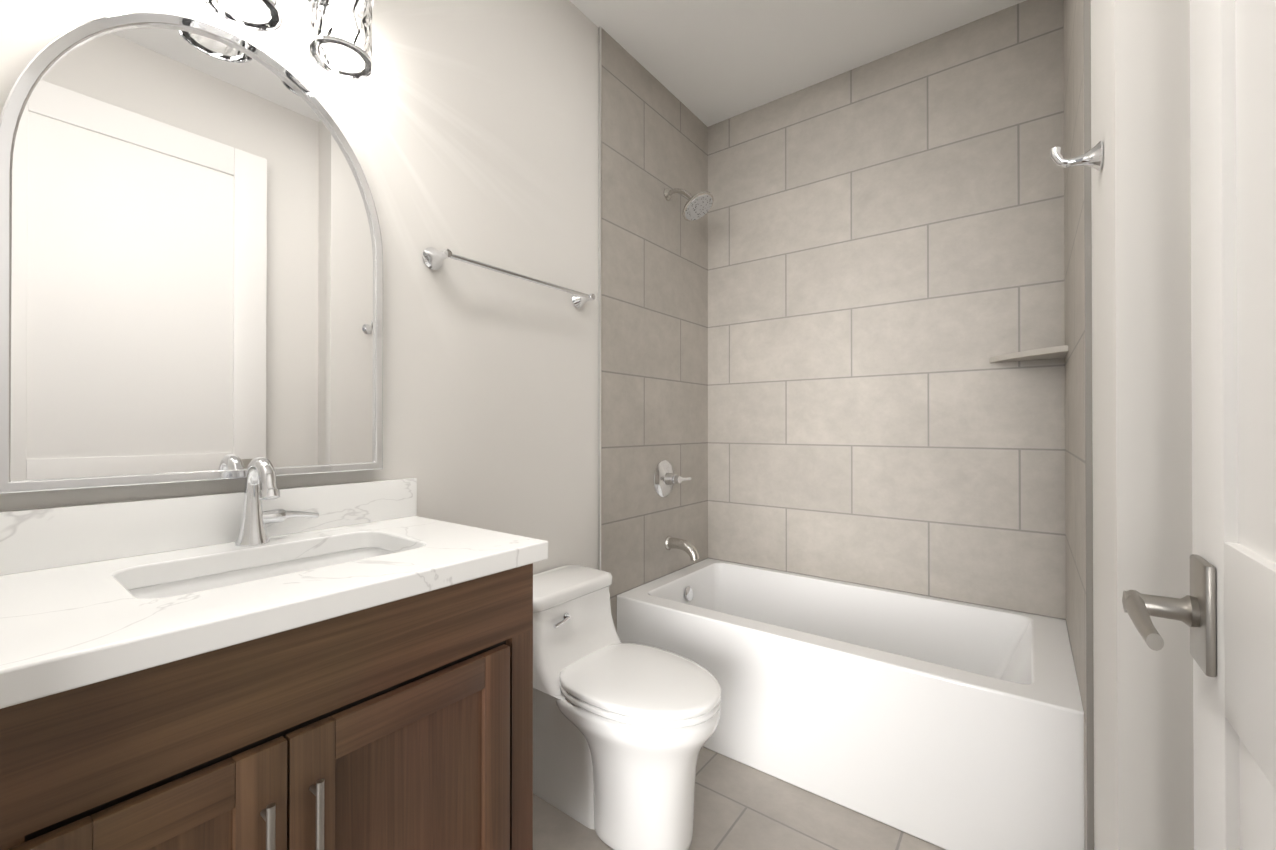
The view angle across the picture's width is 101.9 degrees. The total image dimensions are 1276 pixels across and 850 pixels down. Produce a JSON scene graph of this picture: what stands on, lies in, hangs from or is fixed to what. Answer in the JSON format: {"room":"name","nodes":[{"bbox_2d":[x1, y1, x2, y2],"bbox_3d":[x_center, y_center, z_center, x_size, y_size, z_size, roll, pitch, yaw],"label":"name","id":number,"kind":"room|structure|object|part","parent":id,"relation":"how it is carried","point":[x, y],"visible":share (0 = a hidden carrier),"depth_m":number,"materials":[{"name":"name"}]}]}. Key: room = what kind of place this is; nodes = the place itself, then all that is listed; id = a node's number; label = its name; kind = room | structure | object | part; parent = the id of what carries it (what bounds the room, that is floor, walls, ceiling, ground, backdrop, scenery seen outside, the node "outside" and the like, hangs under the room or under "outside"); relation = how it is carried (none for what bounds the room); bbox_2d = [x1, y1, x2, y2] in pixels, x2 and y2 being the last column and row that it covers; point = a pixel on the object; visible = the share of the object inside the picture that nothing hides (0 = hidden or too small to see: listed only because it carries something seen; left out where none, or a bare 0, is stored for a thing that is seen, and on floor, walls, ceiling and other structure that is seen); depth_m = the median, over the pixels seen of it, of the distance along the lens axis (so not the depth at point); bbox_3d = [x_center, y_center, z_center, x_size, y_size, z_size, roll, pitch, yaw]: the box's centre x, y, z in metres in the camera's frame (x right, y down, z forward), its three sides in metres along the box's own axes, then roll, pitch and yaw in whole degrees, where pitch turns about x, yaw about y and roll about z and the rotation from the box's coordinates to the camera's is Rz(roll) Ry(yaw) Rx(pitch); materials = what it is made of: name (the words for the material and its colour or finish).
{"room":"bathroom","nodes":[
{"label":"bathroom","id":0,"kind":"room"},
{"bbox_2d":[0,0,692,588],"bbox_3d":[-0.635,-0.208,1.542,0.120,2.780,3.420,0,0,37],"label":"wall","id":1,"kind":"structure","parent":0,"point":[468,128],"depth_m":1.61,"materials":[{"name":"paint"}]},
{"bbox_2d":[0,12,382,493],"bbox_3d":[-0.868,-0.358,1.107,0.028,0.945,0.640,0,0,37],"label":"mirror","id":2,"kind":"object","parent":1,"relation":"attached to","point":[191,268],"visible":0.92,"depth_m":1.03,"materials":[{"name":"silver glass"}]},
{"bbox_2d":[0,478,416,575],"bbox_3d":[-0.857,0.198,1.126,0.020,0.104,0.788,0,0,37],"label":"backsplash","id":3,"kind":"structure","parent":1,"relation":"attached to","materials":[{"name":"white stone"}]},
{"bbox_2d":[203,0,373,78],"bbox_3d":[-0.818,-0.983,1.063,0.166,0.265,0.518,0,0,37],"label":"sconce","id":4,"kind":"object","parent":1,"relation":"attached to","point":[339,43],"visible":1,"depth_m":1.16,"materials":[{"name":"clear glass"}]},
{"bbox_3d":[-0.805,-0.935,1.054,0.128,0.162,0.128,0,0,37],"label":"lamp shade","id":5,"kind":"part","parent":4,"relation":"part of","materials":[{"name":"clear glass"}]},
{"bbox_3d":[-0.691,-0.934,1.206,0.128,0.162,0.128,0,0,37],"label":"lamp shade","id":6,"kind":"part","parent":4,"relation":"part of","materials":[{"name":"clear glass"}]},
{"bbox_2d":[423,247,594,307],"bbox_3d":[-0.379,-0.479,1.713,0.082,0.064,0.668,0,0,37],"label":"towel rail","id":7,"kind":"object","parent":1,"relation":"attached to","point":[434,258],"visible":1,"depth_m":1.57,"materials":[{"name":"silver metal"}]},
{"bbox_3d":[-0.561,-0.481,1.472,0.082,0.064,0.064,0,0,37],"label":"post","id":8,"kind":"part","parent":7,"relation":"part of","materials":[{"name":"silver metal"}]},
{"bbox_3d":[-0.197,-0.478,1.954,0.082,0.064,0.064,0,0,37],"label":"post","id":9,"kind":"part","parent":7,"relation":"part of","materials":[{"name":"silver metal"}]},
{"bbox_2d":[598,26,600,569],"bbox_3d":[-0.153,-0.206,2.071,0.012,2.780,0.006,0,0,37],"label":"trim","id":10,"kind":"structure","parent":1,"relation":"attached to","point":[599,298],"depth_m":2.07,"materials":[{"name":"silver metal"}]},
{"bbox_2d":[610,595,616,631],"bbox_3d":[-0.122,0.945,2.108,0.010,0.479,0.100,0,0,37],"label":"wall tile","id":11,"kind":"structure","parent":1,"relation":"attached to","point":[613,601],"depth_m":2.13,"materials":[{"name":"grey tile"}]},
{"bbox_2d":[601,28,707,597],"bbox_3d":[0.111,-0.444,2.424,0.010,2.301,0.874,0,0,37],"label":"wall tile","id":12,"kind":"structure","parent":1,"relation":"attached to","point":[654,312],"depth_m":2.33,"materials":[{"name":"grey tile"}]},
{"bbox_2d":[653,460,690,496],"bbox_3d":[0.163,0.251,2.406,0.090,0.172,0.186,0,0,37],"label":"shower valve","id":13,"kind":"object","parent":12,"relation":"attached to","point":[665,479],"visible":1,"depth_m":2.39,"materials":[{"name":"silver metal"}]},
{"bbox_3d":[0.147,0.251,2.409,0.062,0.172,0.172,0,0,37],"label":"plate","id":14,"kind":"part","parent":13,"relation":"part of","materials":[{"name":"silver metal"}]},
{"bbox_3d":[0.214,0.251,2.420,0.021,0.022,0.101,0,0,37],"label":"lever","id":15,"kind":"part","parent":13,"relation":"part of","materials":[{"name":"silver metal"}]},
{"bbox_2d":[665,536,698,560],"bbox_3d":[0.210,0.573,2.407,0.164,0.097,0.066,0,0,37],"label":"tub spout","id":16,"kind":"object","parent":12,"relation":"attached to","point":[687,547],"visible":1,"depth_m":2.39,"materials":[{"name":"silver metal"}]},
{"bbox_2d":[664,188,713,220],"bbox_3d":[0.231,-1.032,2.383,0.238,0.176,0.156,0,0,37],"label":"shower head","id":17,"kind":"object","parent":12,"relation":"attached to","point":[697,206],"visible":1,"depth_m":2.35},
{"bbox_3d":[0.198,-1.064,2.408,0.154,0.087,0.021,0,0,37],"label":"arm","id":18,"kind":"part","parent":17,"relation":"part of"},
{"bbox_2d":[533,747,944,849],"bbox_3d":[0.067,1.229,1.005,1.880,0.100,3.420,0,0,37],"label":"floor","id":19,"kind":"structure","parent":0,"point":[739,805],"depth_m":1.54,"materials":[{"name":"tile"}]},
{"bbox_2d":[0,456,547,849],"bbox_3d":[-0.636,0.622,0.957,0.573,1.115,0.788,0,0,37],"label":"bathroom vanity","id":20,"kind":"object","parent":19,"relation":"on","point":[262,662],"visible":1,"depth_m":0.81,"materials":[{"name":"brown wood"}]},
{"bbox_3d":[-0.574,0.471,0.632,0.019,0.060,0.130,0,0,37],"label":"door rail","id":21,"kind":"part","parent":20,"relation":"part of","materials":[{"name":"brown wood"}]},
{"bbox_3d":[-0.578,0.745,0.634,0.008,0.488,0.130,0,0,37],"label":"door panel","id":22,"kind":"part","parent":20,"relation":"part of","materials":[{"name":"brown wood"}]},
{"bbox_3d":[-0.498,0.526,0.696,0.026,0.008,0.008,0,0,37],"label":"pull post","id":23,"kind":"part","parent":20,"relation":"part of","materials":[{"name":"grey metal"}]},
{"bbox_3d":[-0.462,0.362,0.813,0.020,0.148,0.760,0,0,37],"label":"frame","id":24,"kind":"part","parent":20,"relation":"part of","materials":[{"name":"brown wood"}]},
{"bbox_3d":[-0.487,0.580,0.687,0.010,0.149,0.010,0,0,37],"label":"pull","id":25,"kind":"part","parent":20,"relation":"part of","materials":[{"name":"grey metal"}]},
{"bbox_2d":[0,516,547,708],"bbox_3d":[-0.647,0.269,0.967,0.546,0.040,0.788,0,0,37],"label":"countertop","id":26,"kind":"structure","parent":20,"relation":"on","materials":[{"name":"white stone"}]},
{"bbox_2d":[128,548,394,598],"bbox_3d":[-0.666,0.358,0.981,0.327,0.137,0.503,0,0,37],"label":"sink","id":27,"kind":"object","parent":26,"relation":"in","point":[202,580],"depth_m":1.04,"materials":[{"name":"white ceramic"}]},
{"bbox_2d":[235,456,318,546],"bbox_3d":[-0.751,0.157,1.105,0.142,0.185,0.154,0,0,37],"label":"faucet","id":28,"kind":"object","parent":26,"relation":"on","point":[260,478],"depth_m":1.08,"materials":[{"name":"silver metal"}]},
{"bbox_3d":[-0.462,0.526,0.743,0.026,0.008,0.008,0,0,37],"label":"pull post","id":29,"kind":"part","parent":20,"relation":"part of","materials":[{"name":"grey metal"}]},
{"bbox_3d":[-0.451,0.580,0.735,0.010,0.149,0.010,0,0,37],"label":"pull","id":30,"kind":"part","parent":20,"relation":"part of","materials":[{"name":"grey metal"}]},
{"bbox_3d":[-0.380,0.473,0.889,0.019,0.060,0.268,0,0,37],"label":"door rail","id":31,"kind":"part","parent":20,"relation":"part of","materials":[{"name":"brown wood"}]},
{"bbox_3d":[-0.385,0.747,0.891,0.008,0.488,0.268,0,0,37],"label":"door panel","id":32,"kind":"part","parent":20,"relation":"part of","materials":[{"name":"brown wood"}]},
{"bbox_2d":[533,565,720,849],"bbox_3d":[-0.075,0.848,1.578,0.700,0.667,0.378,0,0,37],"label":"toilet","id":33,"kind":"object","parent":19,"relation":"on","point":[623,733],"visible":0.94,"depth_m":1.46,"materials":[{"name":"white ceramic"}]},
{"bbox_3d":[-0.232,0.604,1.588,0.015,0.019,0.067,0,0,37],"label":"lever","id":34,"kind":"part","parent":33,"relation":"part of","materials":[{"name":"silver metal"}]},
{"bbox_3d":[-0.272,0.536,1.727,0.208,0.041,0.378,0,0,37],"label":"tank lid","id":35,"kind":"part","parent":33,"relation":"part of","materials":[{"name":"white ceramic"}]},
{"bbox_3d":[-0.240,0.667,1.703,0.288,0.220,0.362,0,0,37],"label":"tank","id":36,"kind":"part","parent":33,"relation":"part of","materials":[{"name":"white ceramic"}]},
{"bbox_3d":[0.012,0.977,1.512,0.478,0.410,0.374,0,0,37],"label":"bowl","id":37,"kind":"part","parent":33,"relation":"part of","materials":[{"name":"white ceramic"}]},
{"bbox_3d":[0.012,0.762,1.512,0.480,0.018,0.372,0,0,37],"label":"seat","id":38,"kind":"part","parent":33,"relation":"part of","materials":[{"name":"white ceramic"}]},
{"bbox_3d":[0.012,0.736,1.512,0.480,0.028,0.372,0,0,37],"label":"lid","id":39,"kind":"part","parent":33,"relation":"part of","materials":[{"name":"white ceramic"}]},
{"bbox_2d":[617,558,1083,849],"bbox_3d":[0.732,0.945,2.011,1.484,0.478,0.769,0,0,37],"label":"tub","id":40,"kind":"object","parent":19,"relation":"on","point":[945,724],"visible":0.9,"depth_m":1.63,"materials":[{"name":"white ceramic"}]},
{"bbox_2d":[569,0,1025,126],"bbox_3d":[0.067,-1.651,1.019,1.880,0.100,3.420,0,0,37],"label":"ceiling","id":41,"kind":"structure","parent":0,"point":[707,63],"depth_m":2.13,"materials":[{"name":"white paint"}]},
{"bbox_2d":[1091,0,1193,849],"bbox_3d":[1.234,-0.209,1.321,0.150,2.780,1.280,0,0,37],"label":"wall","id":42,"kind":"structure","parent":0,"point":[1142,418],"depth_m":0.84,"materials":[{"name":"white paint"}]},
{"bbox_2d":[1063,0,1085,720],"bbox_3d":[1.293,-0.448,1.533,0.010,2.301,0.874,0,0,37],"label":"wall tile","id":43,"kind":"structure","parent":42,"relation":"attached to","point":[1075,499],"depth_m":1.46,"materials":[{"name":"grey tile"}]},
{"bbox_2d":[1050,141,1102,170],"bbox_3d":[0.865,-0.524,1.025,0.079,0.061,0.054,0,0,37],"label":"robe hook","id":44,"kind":"object","parent":42,"relation":"attached to","point":[1093,157],"visible":1,"depth_m":1.01,"materials":[{"name":"silver metal"}]},
{"bbox_2d":[1084,716,1086,849],"bbox_3d":[1.060,0.941,1.217,0.010,0.479,0.100,0,0,37],"label":"wall tile","id":45,"kind":"structure","parent":42,"relation":"attached to","point":[1085,793],"depth_m":1.23,"materials":[{"name":"grey tile"}]},
{"bbox_2d":[1083,0,1093,849],"bbox_3d":[1.027,-0.210,1.181,0.012,2.780,0.006,0,0,37],"label":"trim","id":46,"kind":"structure","parent":42,"relation":"attached to","point":[1088,432],"depth_m":1.18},
{"bbox_3d":[1.109,-0.205,2.293,1.760,2.780,0.120,0,0,37],"label":"wall","id":47,"kind":"structure","parent":0,"visible":0},
{"bbox_2d":[708,0,1065,619],"bbox_3d":[0.962,-0.444,2.323,1.470,2.301,0.010,0,0,37],"label":"wall tile","id":48,"kind":"structure","parent":47,"relation":"attached to","point":[886,274],"depth_m":2.20,"materials":[{"name":"grey tile"}]},
{"bbox_2d":[990,345,1067,362],"bbox_3d":[1.387,-0.252,1.854,0.225,0.020,0.225,0,0,37],"label":"corner shelf","id":49,"kind":"object","parent":47,"relation":"attached to","point":[1057,352],"visible":0.95,"depth_m":1.83,"materials":[{"name":"grey tile"}]},
{"bbox_3d":[0.734,-0.214,0.434,0.120,2.780,3.300,0,0,37],"label":"wall","id":50,"kind":"structure","parent":0,"visible":0},
{"bbox_2d":[1190,0,1275,849],"bbox_3d":[0.458,-0.050,0.316,0.040,2.428,0.730,0,0,37],"label":"door","id":51,"kind":"structure","parent":50,"relation":"in","point":[1255,33],"depth_m":0.51,"materials":[{"name":"white paint"}]},
{"bbox_2d":[1122,554,1216,676],"bbox_3d":[0.592,0.205,0.583,0.069,0.116,0.066,0,0,37],"label":"door handle","id":52,"kind":"object","parent":51,"relation":"attached to","point":[1203,644],"depth_m":0.56,"materials":[{"name":"grey metal"}]},
{"bbox_2d":[1124,590,1163,650],"bbox_3d":[0.541,0.206,0.555,0.020,0.026,0.131,0,0,37],"label":"lever","id":53,"kind":"object","parent":52,"relation":"attached to","point":[1136,609],"visible":1,"depth_m":0.54,"materials":[{"name":"grey metal"}]},
{"bbox_3d":[0.588,0.205,0.586,0.060,0.034,0.034,0,0,37],"label":"door handle neck","id":54,"kind":"part","parent":52,"relation":"part of","materials":[{"name":"silver metal"}]},
{"bbox_3d":[0.640,-0.049,0.557,0.040,2.428,0.125,0,0,37],"label":"latch-side door stile","id":55,"kind":"part","parent":51,"relation":"part of","materials":[{"name":"white wood"}]},
{"bbox_3d":[0.420,0.203,0.265,0.040,0.175,0.605,0,0,37],"label":"door lock rail","id":56,"kind":"part","parent":51,"relation":"part of","materials":[{"name":"white wood"}]},
{"bbox_3d":[0.420,-0.512,0.268,0.020,1.255,0.605,0,0,37],"label":"panel","id":57,"kind":"part","parent":51,"relation":"part of","materials":[{"name":"white paint"}]},
{"bbox_3d":[0.420,0.610,0.263,0.020,0.638,0.605,0,0,37],"label":"panel","id":58,"kind":"part","parent":51,"relation":"part of","materials":[{"name":"white paint"}]}
]}

